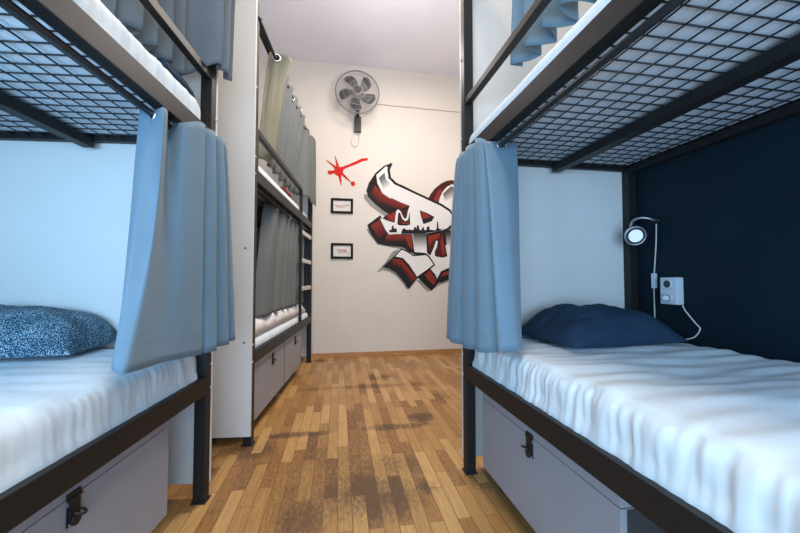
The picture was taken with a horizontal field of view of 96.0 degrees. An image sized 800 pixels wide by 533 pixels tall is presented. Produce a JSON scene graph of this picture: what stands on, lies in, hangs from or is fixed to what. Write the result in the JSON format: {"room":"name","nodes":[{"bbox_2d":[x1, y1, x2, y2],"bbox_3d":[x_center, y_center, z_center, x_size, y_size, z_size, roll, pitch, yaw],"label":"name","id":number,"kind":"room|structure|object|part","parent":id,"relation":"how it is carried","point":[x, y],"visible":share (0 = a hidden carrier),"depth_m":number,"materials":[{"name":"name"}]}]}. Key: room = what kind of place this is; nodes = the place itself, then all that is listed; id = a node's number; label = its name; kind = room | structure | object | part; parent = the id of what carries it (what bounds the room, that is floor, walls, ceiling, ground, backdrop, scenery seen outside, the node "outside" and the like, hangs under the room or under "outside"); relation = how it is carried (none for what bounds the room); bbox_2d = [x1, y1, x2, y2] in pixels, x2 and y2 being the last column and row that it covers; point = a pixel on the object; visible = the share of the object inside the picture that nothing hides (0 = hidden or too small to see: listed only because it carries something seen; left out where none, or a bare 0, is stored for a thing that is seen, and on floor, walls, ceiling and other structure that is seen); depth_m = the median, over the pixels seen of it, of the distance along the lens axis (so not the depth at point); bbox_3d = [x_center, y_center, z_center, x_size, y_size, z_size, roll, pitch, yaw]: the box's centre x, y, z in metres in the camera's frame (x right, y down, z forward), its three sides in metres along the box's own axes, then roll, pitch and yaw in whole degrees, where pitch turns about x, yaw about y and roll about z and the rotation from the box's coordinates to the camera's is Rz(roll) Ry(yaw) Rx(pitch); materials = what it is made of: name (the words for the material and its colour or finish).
{"room":"dormitory","nodes":[
{"label":"dormitory","id":0,"kind":"room"},
{"bbox_2d":[151,353,535,532],"bbox_3d":[-0.434,1.142,2.524,8.400,0.100,9.600,0,-2,-10],"label":"floor","id":1,"kind":"structure","parent":0,"point":[354,444],"depth_m":1.94,"materials":[{"name":"brown wood"}]},
{"bbox_2d":[8,420,168,532],"bbox_3d":[-1.237,0.803,0.935,0.815,0.462,0.871,0,-2,-5],"label":"storage box","id":2,"kind":"object","parent":1,"relation":"on","point":[127,494],"visible":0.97,"depth_m":1.13,"materials":[{"name":"grey wood"}]},
{"bbox_2d":[0,0,218,532],"bbox_3d":[-1.306,-0.369,0.575,1.054,2.780,2.228,0,-2,-5],"label":"bunk bed","id":3,"kind":"object","parent":1,"relation":"on","point":[66,192],"visible":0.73,"depth_m":1.63,"materials":[{"name":"metal"}]},
{"bbox_3d":[-1.395,-0.601,1.648,0.940,0.063,0.030,0,-2,-5],"label":"rail","id":4,"kind":"part","parent":3,"relation":"part of","materials":[{"name":"metal"}]},
{"bbox_3d":[-0.834,-0.587,0.615,0.022,0.051,2.160,0,-2,-5],"label":"curtain rod","id":5,"kind":"part","parent":3,"relation":"part of","materials":[{"name":"black metal"}]},
{"bbox_2d":[0,349,197,492],"bbox_3d":[-1.303,0.413,0.542,0.991,0.198,2.085,0,-2,-5],"label":"mattress","id":6,"kind":"object","parent":3,"relation":"on","point":[52,407],"visible":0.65,"depth_m":1.02,"materials":[{"name":"white fabric"}]},
{"bbox_2d":[0,304,116,358],"bbox_3d":[-1.567,0.253,1.457,0.636,0.196,0.380,0,-2,-10],"label":"pillow","id":7,"kind":"object","parent":6,"relation":"on","point":[25,331],"visible":1,"depth_m":1.37,"materials":[{"name":"blue fabric"}]},
{"bbox_2d":[0,0,200,133],"bbox_3d":[-1.288,-0.695,0.583,0.993,0.185,2.085,0,-2,-5],"label":"mattress","id":8,"kind":"object","parent":3,"relation":"on","point":[95,9],"visible":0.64,"depth_m":1.19,"materials":[{"name":"white fabric"}]},
{"bbox_2d":[156,58,195,98],"bbox_3d":[-0.971,-0.773,1.473,0.155,0.052,0.240,0,-2,-5],"label":"folded cloth","id":9,"kind":"object","parent":8,"relation":"on","point":[163,62],"visible":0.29,"depth_m":1.44,"materials":[{"name":"blue fabric"}]},
{"bbox_3d":[-0.805,0.500,0.578,0.035,0.076,2.100,0,-2,-5],"label":"rail","id":10,"kind":"part","parent":3,"relation":"part of","materials":[{"name":"metal"}]},
{"bbox_3d":[-0.811,-0.633,0.618,0.046,0.075,2.100,0,-2,-5],"label":"rail","id":11,"kind":"part","parent":3,"relation":"part of","materials":[{"name":"metal"}]},
{"bbox_2d":[101,0,234,80],"bbox_3d":[-0.941,-1.234,1.532,0.181,0.803,0.603,-1,-2,14],"label":"curtain","id":12,"kind":"object","parent":3,"relation":"hanging from","point":[207,26],"visible":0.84,"depth_m":1.62,"materials":[{"name":"blue fabric"}]},
{"bbox_2d":[111,107,234,373],"bbox_3d":[-0.852,-0.130,1.364,0.198,0.954,0.762,0,-2,-5],"label":"curtain","id":13,"kind":"object","parent":3,"relation":"hanging from","point":[178,296],"visible":0.98,"depth_m":1.32,"materials":[{"name":"blue fabric"}]},
{"bbox_3d":[-0.826,-0.798,0.849,0.032,0.273,1.650,0,-2,-5],"label":"guard rail","id":14,"kind":"part","parent":3,"relation":"part of","materials":[{"name":"metal"}]},
{"bbox_3d":[-0.902,1.056,1.629,0.064,0.006,0.064,0,-2,-5],"label":"foot plate","id":15,"kind":"part","parent":3,"relation":"part of","materials":[{"name":"black metal"}]},
{"bbox_3d":[-0.902,-0.322,1.679,0.050,2.756,0.050,0,-2,-5],"label":"post","id":16,"kind":"part","parent":3,"relation":"part of","materials":[{"name":"metal"}]},
{"bbox_2d":[212,0,312,446],"bbox_3d":[-1.504,-0.272,3.285,1.058,2.780,2.281,0,-2,-5],"label":"bunk bed","id":17,"kind":"object","parent":1,"relation":"on","point":[238,98],"visible":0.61,"depth_m":2.21,"materials":[{"name":"metal"}]},
{"bbox_3d":[-1.412,-0.343,2.162,1.040,2.718,0.018,0,-2,-5],"label":"panel","id":18,"kind":"part","parent":17,"relation":"part of","materials":[{"name":"white laminate"}]},
{"bbox_3d":[-0.922,1.077,2.186,0.064,0.006,0.064,0,-2,-5],"label":"foot plate","id":19,"kind":"part","parent":17,"relation":"part of","materials":[{"name":"black metal"}]},
{"bbox_3d":[-0.922,-0.301,2.236,0.050,2.756,0.050,0,-2,-5],"label":"post","id":20,"kind":"part","parent":17,"relation":"part of","materials":[{"name":"metal"}]},
{"bbox_3d":[-1.035,-1.598,3.368,0.036,0.037,2.130,0,-2,-5],"label":"rail","id":21,"kind":"part","parent":17,"relation":"part of","materials":[{"name":"metal"}]},
{"bbox_2d":[259,52,291,172],"bbox_3d":[-0.939,-1.182,2.804,0.209,0.816,0.403,0,-2,-5],"label":"curtain","id":22,"kind":"object","parent":17,"relation":"hanging from","point":[277,69],"visible":0.94,"depth_m":2.69,"materials":[{"name":"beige fabric"}]},
{"bbox_2d":[255,202,303,317],"bbox_3d":[-1.077,-0.056,3.349,0.104,0.895,1.592,0,-2,-3],"label":"curtain","id":23,"kind":"object","parent":17,"relation":"hanging from","point":[277,266],"visible":0.91,"depth_m":3.02,"materials":[{"name":"grey fabric"}]},
{"bbox_3d":[-0.982,-0.719,3.037,0.032,0.273,1.525,0,-2,-5],"label":"guard rail","id":24,"kind":"part","parent":17,"relation":"part of","materials":[{"name":"metal"}]},
{"bbox_2d":[255,312,307,347],"bbox_3d":[-1.505,0.546,3.244,0.999,0.127,2.105,0,-2,-5],"label":"mattress","id":25,"kind":"object","parent":17,"relation":"on","point":[265,336],"visible":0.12,"depth_m":2.87,"materials":[{"name":"white fabric"}]},
{"bbox_2d":[255,304,305,335],"bbox_3d":[-1.382,0.419,3.261,0.708,0.141,2.020,0,-2,-5],"label":"duvet","id":26,"kind":"object","parent":25,"relation":"on","point":[262,324],"visible":0.06,"depth_m":2.92,"materials":[{"name":"white fabric"}]},
{"bbox_2d":[257,165,306,221],"bbox_3d":[-1.503,-0.610,3.286,0.951,0.151,2.105,0,-2,-5],"label":"mattress","id":27,"kind":"object","parent":17,"relation":"on","point":[260,170],"visible":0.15,"depth_m":2.98,"materials":[{"name":"white fabric"}]},
{"bbox_2d":[280,187,291,197],"bbox_3d":[-1.123,-0.706,3.399,0.140,0.052,0.270,0,-2,-5],"label":"folded cloth","id":28,"kind":"object","parent":27,"relation":"on","point":[284,189],"visible":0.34,"depth_m":3.32,"materials":[{"name":"red"}]},
{"bbox_3d":[-0.988,-1.549,3.370,0.022,0.051,2.190,0,-2,-5],"label":"curtain rod","id":29,"kind":"part","parent":17,"relation":"part of","materials":[{"name":"black metal"}]},
{"bbox_3d":[-1.005,0.598,3.291,0.035,0.076,2.130,0,-2,-5],"label":"rail","id":30,"kind":"part","parent":17,"relation":"part of","materials":[{"name":"metal"}]},
{"bbox_3d":[-1.033,-0.489,3.328,0.022,0.051,2.190,0,-2,-5],"label":"curtain rod","id":31,"kind":"part","parent":17,"relation":"part of","materials":[{"name":"black metal"}]},
{"bbox_3d":[-1.010,-0.535,3.332,0.046,0.075,2.130,0,-2,-5],"label":"rail","id":32,"kind":"part","parent":17,"relation":"part of","materials":[{"name":"metal"}]},
{"bbox_3d":[-1.599,-0.262,4.402,1.040,2.718,0.018,0,-2,-5],"label":"panel","id":33,"kind":"part","parent":17,"relation":"part of","materials":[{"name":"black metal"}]},
{"bbox_2d":[267,74,315,205],"bbox_3d":[-1.038,-1.152,3.617,0.165,0.807,1.561,0,-2,-5],"label":"curtain","id":34,"kind":"object","parent":17,"relation":"hanging from","point":[295,146],"visible":0.82,"depth_m":3.50,"materials":[{"name":"grey fabric"}]},
{"bbox_3d":[-1.103,-0.223,4.407,0.050,2.756,0.050,0,-2,-5],"label":"post","id":35,"kind":"part","parent":17,"relation":"part of","materials":[{"name":"metal"}]},
{"bbox_2d":[254,342,283,419],"bbox_3d":[-1.339,0.866,2.655,0.815,0.460,0.873,0,-2,-5],"label":"storage box","id":36,"kind":"object","parent":1,"relation":"on","point":[269,370],"visible":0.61,"depth_m":2.64,"materials":[{"name":"grey wood"}]},
{"bbox_3d":[-1.357,0.652,2.663,0.780,0.031,0.870,0,-2,-5],"label":"lid","id":37,"kind":"part","parent":36,"relation":"part of","materials":[{"name":"grey wood"}]},
{"bbox_2d":[278,330,300,391],"bbox_3d":[-1.408,0.896,3.479,0.815,0.460,0.748,0,-2,-5],"label":"storage box","id":38,"kind":"object","parent":1,"relation":"on","point":[292,346],"visible":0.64,"depth_m":3.43,"materials":[{"name":"grey wood"}]},
{"bbox_3d":[-1.425,0.682,3.487,0.780,0.031,0.745,0,-2,-5],"label":"lid","id":39,"kind":"part","parent":38,"relation":"part of","materials":[{"name":"grey wood"}]},
{"bbox_2d":[483,393,665,532],"bbox_3d":[0.848,0.825,1.395,0.815,0.452,0.873,0,-2,-10],"label":"storage box","id":40,"kind":"object","parent":1,"relation":"on","point":[553,493],"visible":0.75,"depth_m":1.23,"materials":[{"name":"grey wood"}]},
{"bbox_3d":[0.866,0.615,1.407,0.780,0.031,0.870,0,-2,-10],"label":"lid","id":41,"kind":"part","parent":40,"relation":"part of","materials":[{"name":"grey wood"}]},
{"bbox_2d":[459,0,799,532],"bbox_3d":[1.037,-0.355,0.962,1.054,2.780,2.228,0,-2,-10],"label":"bunk bed","id":42,"kind":"object","parent":1,"relation":"on","point":[575,215],"visible":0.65,"depth_m":1.65,"materials":[{"name":"metal"}]},
{"bbox_3d":[0.363,-0.313,1.925,0.050,2.756,0.050,0,-2,-10],"label":"post","id":43,"kind":"part","parent":42,"relation":"part of","materials":[{"name":"metal"}]},
{"bbox_3d":[0.363,1.065,1.875,0.064,0.006,0.064,0,-2,-10],"label":"foot plate","id":44,"kind":"part","parent":42,"relation":"part of","materials":[{"name":"black metal"}]},
{"bbox_2d":[446,138,521,352],"bbox_3d":[0.404,-0.112,1.658,0.262,0.961,0.637,0,-2,-10],"label":"curtain","id":45,"kind":"object","parent":42,"relation":"hanging from","point":[484,303],"visible":0.99,"depth_m":1.53,"materials":[{"name":"blue fabric"}]},
{"bbox_3d":[0.507,-0.789,1.104,0.032,0.273,1.650,0,-2,-10],"label":"guard rail","id":46,"kind":"part","parent":42,"relation":"part of","materials":[{"name":"metal"}]},
{"bbox_3d":[0.844,-0.347,2.048,1.040,2.718,0.018,0,-2,-10],"label":"panel","id":47,"kind":"part","parent":42,"relation":"part of","materials":[{"name":"metal"}]},
{"bbox_2d":[510,0,596,66],"bbox_3d":[0.596,-1.261,1.278,0.129,0.768,0.636,0,-2,-12],"label":"curtain","id":48,"kind":"object","parent":42,"relation":"hanging from","point":[558,13],"visible":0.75,"depth_m":1.42,"materials":[{"name":"blue fabric"}]},
{"bbox_3d":[0.549,-0.623,0.877,0.046,0.075,2.100,0,-2,-10],"label":"rail","id":49,"kind":"part","parent":42,"relation":"part of","materials":[{"name":"metal"}]},
{"bbox_3d":[0.850,-0.588,2.022,0.940,0.063,0.030,0,-2,-10],"label":"rail","id":50,"kind":"part","parent":42,"relation":"part of","materials":[{"name":"metal"}]},
{"bbox_3d":[0.572,-0.577,0.879,0.022,0.051,2.160,0,-2,-10],"label":"curtain rod","id":51,"kind":"part","parent":42,"relation":"part of","materials":[{"name":"black metal"}]},
{"bbox_3d":[0.544,0.509,0.835,0.035,0.076,2.100,0,-2,-10],"label":"rail","id":52,"kind":"part","parent":42,"relation":"part of","materials":[{"name":"metal"}]},
{"bbox_3d":[1.338,-0.306,2.098,0.050,2.756,0.050,0,-2,-10],"label":"post","id":53,"kind":"part","parent":42,"relation":"part of","materials":[{"name":"metal"}]},
{"bbox_2d":[469,0,799,164],"bbox_3d":[1.020,-0.679,0.965,0.987,0.123,2.085,0,-2,-10],"label":"mattress","id":54,"kind":"object","parent":42,"relation":"on","point":[684,14],"visible":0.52,"depth_m":1.17,"materials":[{"name":"white"}]},
{"bbox_2d":[472,338,799,532],"bbox_3d":[1.035,0.423,0.928,1.002,0.206,2.085,0,-2,-10],"label":"mattress","id":55,"kind":"object","parent":42,"relation":"on","point":[717,429],"visible":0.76,"depth_m":0.87,"materials":[{"name":"white fabric"}]},
{"bbox_2d":[521,304,689,348],"bbox_3d":[0.955,0.273,1.771,0.636,0.179,0.456,1,-2,-16],"label":"pillow","id":56,"kind":"object","parent":55,"relation":"on","point":[569,325],"visible":0.98,"depth_m":1.60,"materials":[{"name":"blue fabric"}]},
{"bbox_3d":[1.528,-0.617,1.051,0.046,0.075,2.100,0,-2,-10],"label":"rail","id":57,"kind":"part","parent":42,"relation":"part of","materials":[{"name":"metal"}]},
{"bbox_2d":[258,0,459,75],"bbox_3d":[-0.434,-2.826,2.667,8.400,0.100,9.600,0,-2,-10],"label":"ceiling","id":58,"kind":"structure","parent":0,"point":[422,36],"depth_m":4.18,"materials":[{"name":"paint"}]},
{"bbox_2d":[258,57,461,352],"bbox_3d":[-0.633,-0.761,4.831,5.400,3.870,0.120,0,-2,-10],"label":"wall","id":59,"kind":"structure","parent":0,"point":[356,308],"depth_m":4.80,"materials":[{"name":"white paint"}]},
{"bbox_2d":[331,243,352,258],"bbox_3d":[-0.759,-0.203,4.719,0.286,0.205,0.020,0,-2,-10],"label":"picture frame","id":60,"kind":"object","parent":59,"relation":"attached to","point":[338,250],"visible":1,"depth_m":4.72,"materials":[{"name":"black wood"}]},
{"bbox_2d":[333,245,350,256],"bbox_3d":[-0.760,-0.203,4.723,0.226,0.145,0.006,0,-2,-10],"label":"print","id":61,"kind":"object","parent":60,"relation":"attached to","point":[338,250],"depth_m":4.72,"materials":[{"name":"white paper"}]},
{"bbox_2d":[331,198,352,213],"bbox_3d":[-0.763,-0.797,4.739,0.287,0.200,0.020,0,-2,-10],"label":"picture frame","id":62,"kind":"object","parent":59,"relation":"attached to","point":[338,205],"visible":1,"depth_m":4.74,"materials":[{"name":"black wood"}]},
{"bbox_2d":[333,200,350,210],"bbox_3d":[-0.764,-0.797,4.744,0.227,0.140,0.006,0,-2,-10],"label":"print","id":63,"kind":"object","parent":62,"relation":"attached to","point":[338,205],"depth_m":4.74,"materials":[{"name":"white paper"}]},
{"bbox_2d":[326,157,367,185],"bbox_3d":[-0.708,-1.265,4.774,0.566,0.401,0.002,0,-2,-10],"label":"paint splatter","id":64,"kind":"object","parent":59,"relation":"attached to","point":[338,171],"visible":1,"depth_m":4.76,"materials":[{"name":"red paint"}]},
{"bbox_2d":[335,70,379,146],"bbox_3d":[-0.558,-2.064,4.687,0.572,0.933,0.281,0,-2,-10],"label":"wall fan","id":65,"kind":"object","parent":59,"relation":"attached to","point":[356,92],"visible":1,"depth_m":4.63,"materials":[{"name":"black plastic"}]},
{"bbox_3d":[-0.683,-2.210,4.619,0.192,0.158,0.022,0,-2,-10],"label":"blade","id":66,"kind":"part","parent":65,"relation":"part of","materials":[{"name":"grey plastic"}]},
{"bbox_3d":[-0.630,-2.368,4.634,0.179,0.182,0.017,1,-2,-14],"label":"blade","id":67,"kind":"part","parent":65,"relation":"part of","materials":[{"name":"grey plastic"}]},
{"bbox_3d":[-0.566,-2.110,4.636,0.141,0.209,0.005,0,-2,0],"label":"blade","id":68,"kind":"part","parent":65,"relation":"part of","materials":[{"name":"grey plastic"}]},
{"bbox_3d":[-0.452,-2.353,4.663,0.161,0.202,0.017,1,-2,-14],"label":"blade","id":69,"kind":"part","parent":65,"relation":"part of","materials":[{"name":"grey plastic"}]},
{"bbox_3d":[-0.426,-2.176,4.662,0.211,0.129,0.022,0,-2,-10],"label":"blade","id":70,"kind":"part","parent":65,"relation":"part of","materials":[{"name":"grey plastic"}]},
{"bbox_2d":[301,349,461,357],"bbox_3d":[-0.325,1.146,4.739,4.800,0.052,0.031,0,-2,-10],"label":"baseboard","id":71,"kind":"structure","parent":59,"relation":"attached to","point":[433,351],"depth_m":4.75,"materials":[{"name":"brown wood"}]},
{"bbox_2d":[364,163,453,291],"bbox_3d":[0.255,-0.529,4.904,1.490,1.747,0.013,0,-2,-10],"label":"graffiti mural","id":72,"kind":"object","parent":59,"relation":"attached to","point":[417,223],"visible":0.89,"depth_m":4.88,"materials":[{"name":"paint"}]},
{"bbox_2d":[377,104,459,112],"bbox_3d":[0.354,-2.183,4.984,1.380,0.036,0.011,0,-2,-10],"label":"cable","id":73,"kind":"object","parent":59,"relation":"attached to","point":[377,104],"visible":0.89,"depth_m":4.97,"materials":[{"name":"beige plastic"}]},
{"bbox_2d":[636,115,799,362],"bbox_3d":[1.701,-0.867,1.904,0.570,3.870,7.800,0,-2,-10],"label":"wall","id":74,"kind":"structure","parent":0,"point":[728,211],"depth_m":1.58,"materials":[{"name":"blue paint"}]},
{"bbox_2d":[624,216,660,317],"bbox_3d":[1.324,0.040,1.962,0.174,0.625,0.101,-1,-2,26],"label":"reading lamp","id":75,"kind":"object","parent":74,"relation":"attached to","point":[634,235],"visible":1,"depth_m":1.95,"materials":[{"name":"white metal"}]},
{"bbox_3d":[1.326,-0.241,1.971,0.124,0.063,0.035,-1,-3,34],"label":"gooseneck arm","id":76,"kind":"part","parent":75,"relation":"part of","materials":[{"name":"silver metal"}]},
{"bbox_2d":[651,273,656,287],"bbox_3d":[1.381,0.078,1.956,0.018,0.080,0.022,0,-2,-10],"label":"switch","id":77,"kind":"object","parent":75,"relation":"attached to","point":[653,276],"depth_m":1.95,"materials":[{"name":"white plastic"}]},
{"bbox_3d":[1.386,0.058,1.951,0.009,0.588,0.033,0,-2,-10],"label":"lamp cord","id":78,"kind":"part","parent":75,"relation":"part of","materials":[{"name":"grey plastic"}]},
{"bbox_2d":[660,277,700,339],"bbox_3d":[1.383,0.207,1.792,0.081,0.307,0.188,0,-2,-10],"label":"power socket","id":79,"kind":"object","parent":74,"relation":"attached to","point":[671,288],"visible":1,"depth_m":1.81,"materials":[{"name":"white plastic"}]},
{"bbox_3d":[1.400,0.272,1.744,0.032,0.175,0.093,0,-2,-10],"label":"plug cord","id":80,"kind":"part","parent":79,"relation":"part of","materials":[{"name":"grey plastic"}]}
]}

